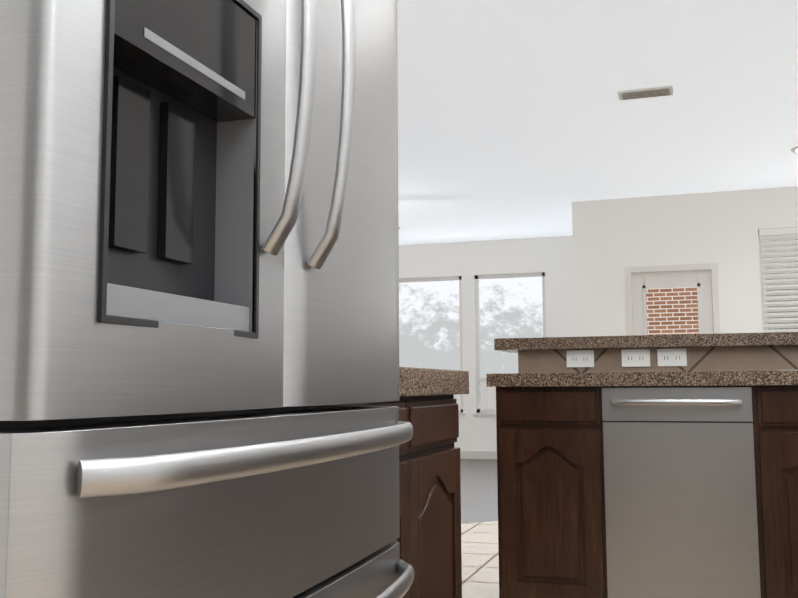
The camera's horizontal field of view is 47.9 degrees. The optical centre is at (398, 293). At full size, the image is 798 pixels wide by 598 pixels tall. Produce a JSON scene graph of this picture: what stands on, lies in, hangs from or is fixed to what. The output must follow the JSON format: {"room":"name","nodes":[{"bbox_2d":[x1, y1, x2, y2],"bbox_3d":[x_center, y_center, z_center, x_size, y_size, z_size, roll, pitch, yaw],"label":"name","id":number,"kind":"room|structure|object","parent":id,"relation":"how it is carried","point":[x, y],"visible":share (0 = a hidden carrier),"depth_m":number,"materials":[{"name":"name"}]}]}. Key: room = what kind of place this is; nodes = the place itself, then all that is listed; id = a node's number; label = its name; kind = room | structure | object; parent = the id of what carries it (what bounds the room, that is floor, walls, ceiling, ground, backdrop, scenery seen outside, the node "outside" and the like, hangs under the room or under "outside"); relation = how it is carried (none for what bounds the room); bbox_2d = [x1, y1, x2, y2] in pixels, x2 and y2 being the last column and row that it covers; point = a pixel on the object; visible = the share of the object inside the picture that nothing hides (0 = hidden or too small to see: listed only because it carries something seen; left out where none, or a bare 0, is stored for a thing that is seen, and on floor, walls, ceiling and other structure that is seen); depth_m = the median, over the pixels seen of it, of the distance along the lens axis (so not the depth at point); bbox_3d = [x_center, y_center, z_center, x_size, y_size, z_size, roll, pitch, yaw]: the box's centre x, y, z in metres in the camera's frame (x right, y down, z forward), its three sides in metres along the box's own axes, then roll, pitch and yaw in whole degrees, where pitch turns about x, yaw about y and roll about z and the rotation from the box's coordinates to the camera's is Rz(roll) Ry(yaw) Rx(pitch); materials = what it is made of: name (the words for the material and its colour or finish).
{"room":"kitchen","nodes":[
{"label":"kitchen","id":0,"kind":"room"},
{"bbox_2d":[460,459,497,523],"bbox_3d":[-0.270,1.332,4.385,8.000,0.001,13.400,-2,-6,18],"label":"floor","id":1,"kind":"structure","parent":0,"point":[479,496],"depth_m":7.54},
{"bbox_2d":[461,521,498,597],"bbox_3d":[0.021,1.199,3.137,6.500,0.001,11.200,-2,-6,18],"label":"floor","id":2,"kind":"structure","parent":0,"point":[480,559],"depth_m":4.51,"materials":[{"name":"beige tile"}]},
{"bbox_2d":[0,0,413,597],"bbox_3d":[-0.462,0.148,1.270,0.826,1.722,0.958,-2,-6,18],"label":"fridge","id":3,"kind":"object","parent":2,"relation":"on","point":[199,296],"visible":1,"depth_m":0.98,"materials":[{"name":"grey metal"}]},
{"bbox_2d":[367,367,468,597],"bbox_3d":[-0.247,0.646,2.207,0.628,0.920,1.000,-2,-6,18],"label":"base cabinet","id":4,"kind":"object","parent":2,"relation":"on","point":[429,539],"visible":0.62,"depth_m":2.29,"materials":[{"name":"brown wood"}]},
{"bbox_2d":[496,388,609,597],"bbox_3d":[0.633,0.798,3.505,0.382,0.872,0.616,-2,-6,18],"label":"base cabinet","id":5,"kind":"object","parent":2,"relation":"on","point":[553,542],"depth_m":3.23,"materials":[{"name":"brown wood"}]},
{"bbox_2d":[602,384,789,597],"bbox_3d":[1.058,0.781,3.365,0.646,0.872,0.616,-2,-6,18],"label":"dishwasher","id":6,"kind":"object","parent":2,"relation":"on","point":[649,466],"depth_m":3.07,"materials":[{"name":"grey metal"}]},
{"bbox_2d":[486,368,797,387],"bbox_3d":[1.670,0.299,3.202,2.630,0.048,0.638,-2,-6,18],"label":"countertop","id":7,"kind":"structure","parent":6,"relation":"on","point":[761,377],"depth_m":3.14,"materials":[{"name":"brown stone"}]},
{"bbox_2d":[782,384,797,597],"bbox_3d":[1.677,0.757,3.162,0.791,0.872,0.616,-2,-6,18],"label":"base cabinet","id":8,"kind":"object","parent":2,"relation":"on","point":[789,392],"depth_m":2.99,"materials":[{"name":"brown wood"}]},
{"bbox_2d":[399,236,574,450],"bbox_3d":[0.927,0.673,10.998,3.200,2.650,0.120,-2,-6,18],"label":"wall","id":9,"kind":"structure","parent":0,"point":[550,257],"depth_m":10.90,"materials":[{"name":"white paint"}]},
{"bbox_2d":[399,276,465,414],"bbox_3d":[0.357,0.643,11.158,0.960,1.710,0.140,-2,-6,18],"label":"living room window","id":10,"kind":"structure","parent":9,"relation":"in","point":[453,278],"depth_m":11.12,"materials":[{"name":"white wood"}]},
{"bbox_2d":[473,272,545,415],"bbox_3d":[1.347,0.604,10.833,0.935,1.710,0.140,-2,-6,18],"label":"living room window","id":11,"kind":"structure","parent":9,"relation":"in","point":[485,412],"depth_m":10.93,"materials":[{"name":"white wood"}]},
{"bbox_2d":[397,0,797,244],"bbox_3d":[-0.286,-1.512,4.677,8.000,0.420,13.400,-2,-6,18],"label":"ceiling","id":12,"kind":"structure","parent":0,"point":[518,119],"depth_m":5.77,"materials":[{"name":"white paint"}]},
{"bbox_2d":[618,85,672,100],"bbox_3d":[1.503,-1.222,5.472,0.320,0.016,0.160,-2,-6,18],"label":"ceiling vent","id":13,"kind":"object","parent":12,"relation":"in","point":[646,93],"visible":1,"depth_m":5.45,"materials":[{"name":"white metal"}]},
{"bbox_2d":[791,146,797,153],"bbox_3d":[3.090,-1.096,6.795,0.230,0.011,0.230,-2,-6,18],"label":"recessed light","id":14,"kind":"object","parent":12,"relation":"in","point":[794,150],"visible":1,"depth_m":6.81,"materials":[{"name":"white"}]},
{"bbox_2d":[494,332,797,351],"bbox_3d":[1.767,0.185,3.659,2.724,0.050,0.370,-2,-6,18],"label":"countertop","id":15,"kind":"structure","parent":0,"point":[680,342],"depth_m":3.71,"materials":[{"name":"brown stone"}]},
{"bbox_2d":[572,186,797,336],"bbox_3d":[3.290,0.365,8.126,3.340,2.650,0.120,-2,-6,18],"label":"wall","id":16,"kind":"structure","parent":0,"point":[612,238],"depth_m":8.40,"materials":[{"name":"white paint"}]},
{"bbox_2d":[624,263,719,335],"bbox_3d":[2.534,0.718,8.268,0.830,1.985,0.016,-2,-6,18],"label":"door frame","id":17,"kind":"structure","parent":16,"relation":"attached to","point":[713,267],"depth_m":8.35,"materials":[{"name":"white wood"}]},
{"bbox_2d":[632,270,712,334],"bbox_3d":[2.549,0.750,8.310,0.710,1.920,0.095,-2,-6,18],"label":"back door","id":18,"kind":"structure","parent":16,"relation":"in","point":[699,280],"depth_m":8.39,"materials":[{"name":"white wood"}]},
{"bbox_2d":[758,230,767,332],"bbox_3d":[3.851,0.231,7.927,1.260,1.690,0.150,-2,-6,18],"label":"nook window","id":19,"kind":"structure","parent":16,"relation":"in","point":[761,279],"depth_m":8.17,"materials":[{"name":"white"}]},
{"bbox_2d":[759,227,797,332],"bbox_3d":[3.850,0.185,7.927,1.180,1.590,0.050,-2,-6,18],"label":"blinds","id":20,"kind":"object","parent":16,"relation":"attached to","point":[767,236],"visible":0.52,"depth_m":8.09,"materials":[{"name":"white plastic"}]},
{"bbox_3d":[-3.407,0.321,7.334,0.120,2.650,6.310,-2,-6,18],"label":"wall","id":21,"kind":"structure","parent":0,"visible":0},
{"bbox_2d":[460,450,496,459],"bbox_3d":[0.909,1.935,10.805,2.950,0.100,0.015,-2,-6,18],"label":"baseboard","id":22,"kind":"structure","parent":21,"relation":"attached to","point":[466,454],"depth_m":10.77,"materials":[{"name":"white wood"}]},
{"label":"outside","id":23,"kind":"structure","parent":0,"visible":0},
{"bbox_2d":[399,277,542,408],"bbox_3d":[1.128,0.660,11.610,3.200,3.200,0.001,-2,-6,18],"label":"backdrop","id":24,"kind":"structure","parent":23,"point":[429,328],"depth_m":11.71,"materials":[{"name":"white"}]},
{"bbox_2d":[646,278,713,334],"bbox_3d":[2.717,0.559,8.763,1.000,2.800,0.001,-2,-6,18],"label":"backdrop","id":25,"kind":"structure","parent":23,"point":[672,311],"depth_m":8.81,"materials":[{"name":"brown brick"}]},
{"bbox_2d":[764,239,797,329],"bbox_3d":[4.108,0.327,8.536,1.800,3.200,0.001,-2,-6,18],"label":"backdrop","id":26,"kind":"structure","parent":23,"point":[782,284],"depth_m":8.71,"materials":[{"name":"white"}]}
]}

